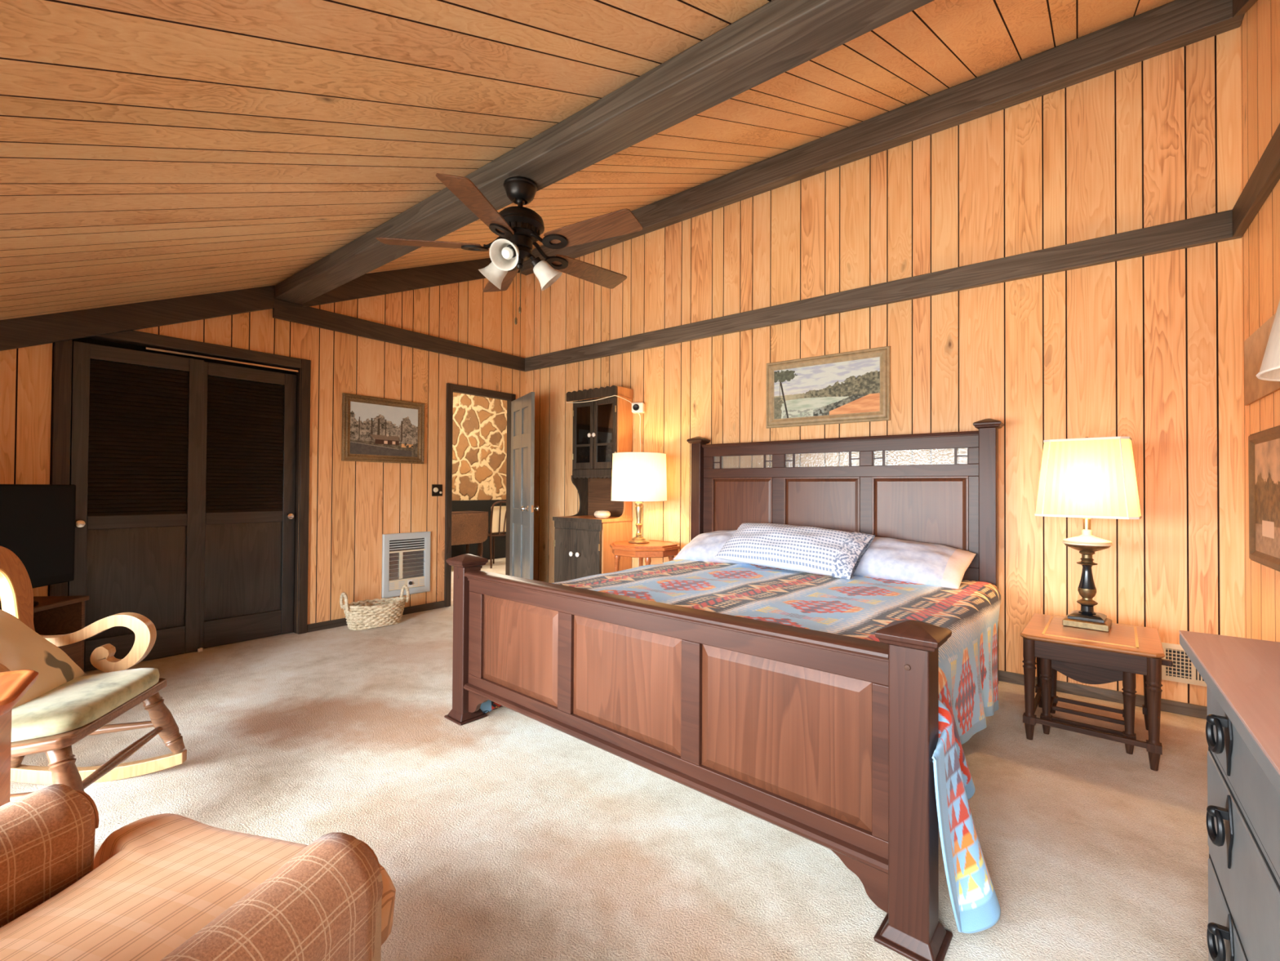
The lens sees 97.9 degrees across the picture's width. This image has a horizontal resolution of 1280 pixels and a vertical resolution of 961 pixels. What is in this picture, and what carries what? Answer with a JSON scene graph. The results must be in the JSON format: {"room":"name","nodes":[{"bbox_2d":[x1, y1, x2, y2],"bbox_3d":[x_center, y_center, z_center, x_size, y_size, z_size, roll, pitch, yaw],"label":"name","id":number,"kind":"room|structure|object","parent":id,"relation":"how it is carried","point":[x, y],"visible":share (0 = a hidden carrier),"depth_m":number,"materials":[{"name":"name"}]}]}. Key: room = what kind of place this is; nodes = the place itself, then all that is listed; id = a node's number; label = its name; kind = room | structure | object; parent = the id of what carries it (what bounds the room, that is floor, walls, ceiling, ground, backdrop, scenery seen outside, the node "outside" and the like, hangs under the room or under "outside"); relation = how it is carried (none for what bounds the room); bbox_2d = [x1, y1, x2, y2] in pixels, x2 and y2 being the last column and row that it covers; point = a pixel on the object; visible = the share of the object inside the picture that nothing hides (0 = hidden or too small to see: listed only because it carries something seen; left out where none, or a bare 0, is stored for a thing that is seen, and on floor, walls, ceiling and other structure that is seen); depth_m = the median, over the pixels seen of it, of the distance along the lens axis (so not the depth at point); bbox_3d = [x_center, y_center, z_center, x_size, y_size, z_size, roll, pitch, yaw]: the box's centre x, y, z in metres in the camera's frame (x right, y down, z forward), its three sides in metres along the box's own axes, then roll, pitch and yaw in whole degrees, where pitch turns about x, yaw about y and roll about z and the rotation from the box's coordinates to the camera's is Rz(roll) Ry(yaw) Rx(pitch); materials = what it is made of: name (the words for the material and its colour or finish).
{"room":"bedroom","nodes":[
{"label":"bedroom","id":0,"kind":"room"},
{"bbox_2d":[69,337,295,480],"bbox_3d":[-3.409,0.054,4.166,0.650,2.310,1.600,0,-1,38],"label":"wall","id":1,"kind":"structure","parent":0,"point":[82,340],"depth_m":3.71,"materials":[{"name":"black wood"}]},
{"bbox_2d":[0,272,526,624],"bbox_3d":[-2.708,-0.674,4.378,0.007,3.760,4.620,0,-1,38],"label":"wall","id":2,"kind":"structure","parent":0,"point":[352,504],"depth_m":4.76,"materials":[{"name":"brown wood"}]},
{"bbox_2d":[67,341,204,671],"bbox_3d":[-3.273,0.168,3.658,0.085,2.039,0.652,0,-1,38],"label":"door","id":3,"kind":"structure","parent":2,"relation":"in","point":[136,438],"depth_m":3.66,"materials":[{"name":"black wood"}]},
{"bbox_2d":[0,285,275,351],"bbox_3d":[-3.451,-0.943,3.392,0.045,1.100,2.145,0,-1,38],"label":"trim","id":4,"kind":"structure","parent":2,"relation":"attached to","point":[26,331],"depth_m":3.57,"materials":[{"name":"brown wood"}]},
{"bbox_2d":[48,329,311,652],"bbox_3d":[-3.115,0.115,3.915,0.122,2.165,1.415,0,-1,38],"label":"trim","id":5,"kind":"structure","parent":2,"relation":"attached to","point":[62,372],"depth_m":4.03,"materials":[{"name":"black wood"}]},
{"bbox_2d":[200,361,297,648],"bbox_3d":[-2.937,0.176,4.160,0.085,2.039,0.667,0,-1,38],"label":"door","id":6,"kind":"structure","parent":2,"relation":"in","point":[248,496],"depth_m":4.18,"materials":[{"name":"black wood"}]},
{"bbox_2d":[306,600,444,632],"bbox_3d":[-2.715,1.174,4.341,0.018,0.062,4.602,0,-1,38],"label":"baseboard","id":7,"kind":"structure","parent":2,"relation":"attached to","point":[338,622],"depth_m":4.65,"materials":[{"name":"black wood"}]},
{"bbox_2d":[341,392,424,463],"bbox_3d":[-2.249,-0.442,4.932,0.027,0.565,0.735,0,-1,38],"label":"framed photograph","id":8,"kind":"object","parent":2,"relation":"attached to","point":[375,429],"visible":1,"depth_m":4.90,"materials":[{"name":"paper"}]},
{"bbox_2d":[272,298,524,370],"bbox_3d":[-2.035,-1.295,5.198,0.040,0.142,2.435,0,-1,38],"label":"trim","id":9,"kind":"structure","parent":2,"relation":"attached to","point":[282,309],"depth_m":4.93,"materials":[{"name":"brown wood"}]},
{"bbox_2d":[382,531,431,598],"bbox_3d":[-2.121,0.760,5.088,0.030,0.565,0.458,0,-1,38],"label":"wall heater","id":10,"kind":"object","parent":2,"relation":"attached to","point":[406,557],"visible":0.98,"depth_m":5.08,"materials":[{"name":"grey metal"}]},
{"bbox_2d":[302,257,519,306],"bbox_3d":[-1.992,-1.919,5.251,0.045,1.143,2.175,0,-1,38],"label":"trim","id":11,"kind":"structure","parent":2,"relation":"attached to","point":[372,284],"depth_m":5.04,"materials":[{"name":"brown wood"}]},
{"bbox_2d":[431,484,442,496],"bbox_3d":[-1.933,0.094,5.333,0.026,0.112,0.112,0,-1,38],"label":"light switch","id":12,"kind":"object","parent":2,"relation":"attached to","point":[437,489],"visible":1,"depth_m":5.33,"materials":[{"name":"brown plastic"}]},
{"bbox_2d":[444,382,515,606],"bbox_3d":[-1.643,0.143,5.746,0.072,2.170,0.834,0,-1,38],"label":"trim","id":13,"kind":"structure","parent":2,"relation":"attached to","point":[451,388],"depth_m":5.44,"materials":[{"name":"brown wood"}]},
{"bbox_2d":[509,391,538,579],"bbox_3d":[-1.212,0.182,5.701,0.171,2.073,0.727,1,-1,-28],"label":"door","id":14,"kind":"structure","parent":2,"relation":"in","point":[522,408],"depth_m":5.63,"materials":[{"name":"paint"}]},
{"bbox_2d":[451,499,506,559],"bbox_3d":[-2.755,0.781,8.601,0.190,0.950,4.400,0,-1,38],"label":"wall","id":15,"kind":"structure","parent":0,"point":[485,505],"depth_m":8.81,"materials":[{"name":"black wood"}]},
{"bbox_2d":[452,391,506,500],"bbox_3d":[-2.763,-0.569,8.630,0.150,1.750,4.400,0,-1,38],"label":"stone wall","id":16,"kind":"structure","parent":0,"point":[479,430],"depth_m":8.79,"materials":[{"name":"brown stone"}]},
{"bbox_2d":[0,0,1175,319],"bbox_3d":[-0.543,-1.562,2.696,5.480,2.038,4.670,0,-1,38],"label":"ceiling","id":17,"kind":"structure","parent":0,"point":[150,150],"depth_m":1.93,"materials":[{"name":"brown wood"}]},
{"bbox_2d":[274,0,934,304],"bbox_3d":[-0.590,-1.477,2.636,5.480,0.179,0.190,0,-1,38],"label":"beam","id":18,"kind":"structure","parent":17,"relation":"attached to","point":[778,37],"depth_m":2.12,"materials":[{"name":"brown wood"}]},
{"bbox_2d":[375,173,642,324],"bbox_3d":[-0.533,-1.052,2.619,1.208,0.664,1.204,0,-1,38],"label":"ceiling fan","id":19,"kind":"object","parent":18,"relation":"hanging from","point":[519,228],"visible":1,"depth_m":2.53,"materials":[{"name":"brown metal"}]},
{"bbox_2d":[9,557,1208,960],"bbox_3d":[-0.655,1.253,4.767,8.230,0.060,7.820,0,-1,38],"label":"floor","id":20,"kind":"structure","parent":0,"point":[505,834],"depth_m":1.97,"materials":[{"name":"beige carpet"}]},
{"bbox_2d":[0,669,38,806],"bbox_3d":[-1.743,0.845,1.290,0.438,0.660,0.338,1,-1,-38],"label":"end table","id":21,"kind":"object","parent":20,"relation":"on","point":[14,684],"visible":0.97,"depth_m":1.44,"materials":[{"name":"orange wood"}]},
{"bbox_2d":[0,595,88,671],"bbox_3d":[-3.225,0.912,2.697,0.340,0.540,0.860,0,-1,-7],"label":"tv stand","id":22,"kind":"object","parent":20,"relation":"on","point":[53,615],"visible":0.13,"depth_m":3.10,"materials":[{"name":"brown wood"}]},
{"bbox_2d":[0,484,75,609],"bbox_3d":[-3.181,0.330,2.708,0.255,0.624,0.920,0,-1,-7],"label":"television","id":23,"kind":"object","parent":22,"relation":"on","point":[37,521],"visible":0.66,"depth_m":2.96,"materials":[{"name":"black plastic"}]},
{"bbox_2d":[0,546,186,801],"bbox_3d":[-2.172,0.695,1.897,0.816,0.968,0.737,1,-1,-15],"label":"rocking chair","id":24,"kind":"object","parent":20,"relation":"on","point":[81,707],"visible":0.82,"depth_m":2.11,"materials":[{"name":"brown wood"}]},
{"bbox_2d":[0,608,86,708],"bbox_3d":[-2.195,0.614,1.902,0.286,0.352,0.450,1,-1,-20],"label":"throw pillow","id":25,"kind":"object","parent":24,"relation":"on","point":[21,647],"visible":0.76,"depth_m":1.97,"materials":[{"name":"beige fabric"}]},
{"bbox_2d":[11,667,159,742],"bbox_3d":[-2.069,0.779,1.924,0.506,0.108,0.520,1,-1,-15],"label":"seat cushion","id":26,"kind":"object","parent":24,"relation":"on","point":[73,710],"depth_m":1.86,"materials":[{"name":"beige fabric"}]},
{"bbox_2d":[0,783,395,960],"bbox_3d":[-0.902,0.691,0.772,0.828,0.965,0.957,0,-1,13],"label":"armchair","id":27,"kind":"object","parent":20,"relation":"on","point":[164,886],"visible":1,"depth_m":0.95,"materials":[{"name":"orange fabric"}]},
{"bbox_2d":[339,584,409,630],"bbox_3d":[-2.217,1.061,4.675,0.302,0.314,0.527,0,-1,44],"label":"wicker basket","id":28,"kind":"object","parent":20,"relation":"on","point":[358,616],"visible":1,"depth_m":4.58,"materials":[{"name":"beige wicker"}]},
{"bbox_2d":[451,511,488,568],"bbox_3d":[-2.568,0.845,7.817,0.455,0.805,0.740,0,-1,38],"label":"table","id":29,"kind":"object","parent":20,"relation":"on","point":[468,527],"visible":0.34,"depth_m":7.74,"materials":[{"name":"brown wood"}]},
{"bbox_2d":[476,500,506,568],"bbox_3d":[-2.156,0.776,8.207,0.419,0.960,0.398,0,-1,38],"label":"bentwood chair","id":30,"kind":"object","parent":20,"relation":"on","point":[498,513],"visible":0.63,"depth_m":8.07,"materials":[{"name":"brown wood"}]},
{"bbox_2d":[492,506,506,533],"bbox_3d":[-2.043,0.564,8.121,0.025,0.380,0.300,0,-1,38],"label":"cushion","id":31,"kind":"object","parent":30,"relation":"on","point":[499,524],"depth_m":8.09,"materials":[{"name":"beige fabric"}]},
{"bbox_2d":[552,385,632,582],"bbox_3d":[-0.465,0.184,5.221,0.642,2.091,0.471,0,-1,38],"label":"tall cabinet","id":32,"kind":"object","parent":20,"relation":"on","point":[602,428],"visible":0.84,"depth_m":5.17,"materials":[{"name":"black paint"}]},
{"bbox_2d":[561,515,632,522],"bbox_3d":[-0.445,0.359,5.229,0.621,0.030,0.427,0,-1,38],"label":"countertop","id":33,"kind":"structure","parent":32,"relation":"on","point":[611,519],"depth_m":5.10,"materials":[{"name":"orange wood"}]},
{"bbox_2d":[594,510,610,518],"bbox_3d":[-0.343,0.309,5.071,0.157,0.067,0.139,0,-1,38],"label":"stone bowl","id":34,"kind":"object","parent":33,"relation":"on","point":[599,513],"visible":1,"depth_m":5.02,"materials":[{"name":"white stone"}]},
{"bbox_2d":[566,395,631,403],"bbox_3d":[-0.386,-0.731,5.284,0.664,0.069,0.233,0,-1,38],"label":"cable","id":35,"kind":"object","parent":32,"relation":"attached to","point":[613,395],"visible":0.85,"depth_m":5.15,"materials":[{"name":"beige plastic"}]},
{"bbox_2d":[609,540,680,571],"bbox_3d":[0.035,0.874,4.643,0.576,0.704,0.554,0,-1,38],"label":"round side table","id":36,"kind":"object","parent":20,"relation":"on","point":[654,548],"visible":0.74,"depth_m":4.46,"materials":[{"name":"orange wood"}]},
{"bbox_2d":[610,452,666,542],"bbox_3d":[-0.008,0.147,4.721,0.478,0.748,0.478,0,-1,38],"label":"table lamp","id":37,"kind":"object","parent":36,"relation":"on","point":[638,477],"visible":1,"depth_m":4.53,"materials":[{"name":"white fabric"}]},
{"bbox_2d":[444,418,1004,960],"bbox_3d":[0.601,0.412,3.050,2.306,1.596,2.520,0,-1,38],"label":"king bed","id":38,"kind":"object","parent":20,"relation":"on","point":[828,740],"visible":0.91,"depth_m":1.94,"materials":[{"name":"brown wood"}]},
{"bbox_2d":[480,558,1000,933],"bbox_3d":[0.644,0.888,2.922,2.276,0.629,2.406,0,-1,38],"label":"blanket","id":39,"kind":"object","parent":38,"relation":"on","point":[857,606],"visible":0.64,"depth_m":2.50,"materials":[{"name":"multicoloured fabric"}]},
{"bbox_2d":[673,529,748,564],"bbox_3d":[0.694,0.492,4.164,0.807,0.238,0.432,0,-1,35],"label":"pillow","id":40,"kind":"object","parent":39,"relation":"on","point":[704,547],"visible":0.42,"depth_m":4.14,"materials":[{"name":"white fabric"}]},
{"bbox_2d":[714,522,875,579],"bbox_3d":[1.001,0.443,3.719,0.977,0.286,0.368,0,-1,44],"label":"checked pillow","id":41,"kind":"object","parent":39,"relation":"on","point":[835,553],"visible":1,"depth_m":3.56,"materials":[{"name":"white fabric"}]},
{"bbox_2d":[853,536,976,588],"bbox_3d":[1.560,0.488,3.485,0.867,0.248,0.438,0,-1,41],"label":"pillow","id":42,"kind":"object","parent":39,"relation":"on","point":[886,557],"visible":0.73,"depth_m":3.29,"materials":[{"name":"white fabric"}]},
{"bbox_2d":[1040,657,1137,754],"bbox_3d":[2.172,1.025,2.706,0.352,0.381,0.382,0,-1,41],"label":"magazine rack","id":43,"kind":"object","parent":20,"relation":"on","point":[1049,668],"visible":0.68,"depth_m":2.61,"materials":[{"name":"brown wood"}]},
{"bbox_2d":[1020,613,1173,770],"bbox_3d":[2.169,0.968,2.663,0.526,0.495,0.588,0,-1,41],"label":"nightstand","id":44,"kind":"object","parent":20,"relation":"on","point":[1134,649],"visible":0.97,"depth_m":2.51,"materials":[{"name":"brown wood"}]},
{"bbox_2d":[1034,436,1142,631],"bbox_3d":[2.230,0.251,2.782,0.399,0.940,0.279,0,-1,44],"label":"table lamp","id":45,"kind":"object","parent":44,"relation":"on","point":[1086,477],"visible":1,"depth_m":2.71,"materials":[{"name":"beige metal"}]},
{"bbox_2d":[1178,630,1279,960],"bbox_3d":[1.036,0.766,0.647,0.448,0.836,1.383,0,-1,38],"label":"dresser","id":46,"kind":"object","parent":20,"relation":"on","point":[1241,675],"visible":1,"depth_m":1.00,"materials":[{"name":"grey wood"}]},
{"bbox_2d":[1255,300,1279,381],"bbox_3d":[1.365,-0.053,0.999,0.350,0.815,0.350,0,-1,38],"label":"table lamp","id":47,"kind":"object","parent":46,"relation":"on","point":[1269,370],"visible":1,"depth_m":1.09,"materials":[{"name":"white fabric"}]},
{"bbox_2d":[524,26,1244,706],"bbox_3d":[0.878,-0.651,4.500,5.480,3.760,0.007,0,-1,38],"label":"wall","id":48,"kind":"structure","parent":0,"point":[1147,349],"depth_m":3.39,"materials":[{"name":"brown wood"}]},
{"bbox_2d":[631,402,644,413],"bbox_3d":[-0.012,-0.672,5.127,0.112,0.107,0.126,0,-1,14],"label":"security camera","id":49,"kind":"object","parent":48,"relation":"attached to","point":[637,407],"visible":1,"depth_m":5.07,"materials":[{"name":"white plastic"}]},
{"bbox_2d":[638,413,640,566],"bbox_3d":[-0.013,0.304,5.127,0.028,1.854,0.050,0,-1,38],"label":"cable","id":50,"kind":"object","parent":49,"relation":"attached to","point":[638,413],"visible":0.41,"depth_m":5.15,"materials":[{"name":"beige plastic"}]},
{"bbox_2d":[766,346,890,428],"bbox_3d":[1.353,-0.667,4.104,0.915,0.510,0.027,0,-1,38],"label":"framed painting","id":51,"kind":"object","parent":48,"relation":"attached to","point":[852,386],"visible":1,"depth_m":4.07,"materials":[{"name":"paper"}]},
{"bbox_2d":[520,0,1244,275],"bbox_3d":[0.853,-2.408,4.475,5.480,0.243,0.110,0,-1,38],"label":"ceiling beam","id":52,"kind":"structure","parent":48,"relation":"attached to","point":[1175,24],"depth_m":3.51,"materials":[{"name":"brown wood"}]},
{"bbox_2d":[522,209,1243,371],"bbox_3d":[0.868,-1.285,4.489,5.480,0.142,0.040,0,-1,38],"label":"trim","id":53,"kind":"structure","parent":48,"relation":"attached to","point":[1214,228],"depth_m":3.61,"materials":[{"name":"brown wood"}]},
{"bbox_2d":[998,670,1207,719],"bbox_3d":[0.859,1.198,4.468,5.480,0.062,0.018,0,-1,38],"label":"baseboard","id":54,"kind":"structure","parent":48,"relation":"attached to","point":[1167,705],"depth_m":3.10,"materials":[{"name":"black wood"}]},
{"bbox_2d":[1161,642,1206,686],"bbox_3d":[2.874,0.960,2.890,0.270,0.196,0.012,0,-1,38],"label":"air vent","id":55,"kind":"object","parent":48,"relation":"in","point":[1183,670],"visible":0.5,"depth_m":2.92,"materials":[{"name":"beige metal"}]},
{"bbox_2d":[1240,0,1279,641],"bbox_3d":[1.605,-0.689,0.986,0.007,3.760,4.620,0,-1,38],"label":"wall","id":56,"kind":"structure","parent":0,"point":[1260,24],"depth_m":2.55,"materials":[{"name":"brown wood"}]},
{"bbox_2d":[1232,0,1257,17],"bbox_3d":[2.280,-1.933,1.891,0.045,1.143,2.175,0,-1,38],"label":"trim","id":57,"kind":"structure","parent":56,"relation":"attached to","point":[1240,7],"depth_m":2.65,"materials":[{"name":"brown wood"}]},
{"bbox_2d":[1231,123,1279,236],"bbox_3d":[2.171,-1.310,1.747,0.040,0.142,2.660,0,-1,38],"label":"trim","id":58,"kind":"structure","parent":56,"relation":"attached to","point":[1265,175],"depth_m":2.42,"materials":[{"name":"brown wood"}]},
{"bbox_2d":[1248,425,1279,571],"bbox_3d":[2.631,0.074,2.316,0.026,0.585,0.720,0,-1,38],"label":"framed painting","id":59,"kind":"object","parent":56,"relation":"attached to","point":[1264,446],"visible":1,"depth_m":2.41,"materials":[{"name":"wood"}]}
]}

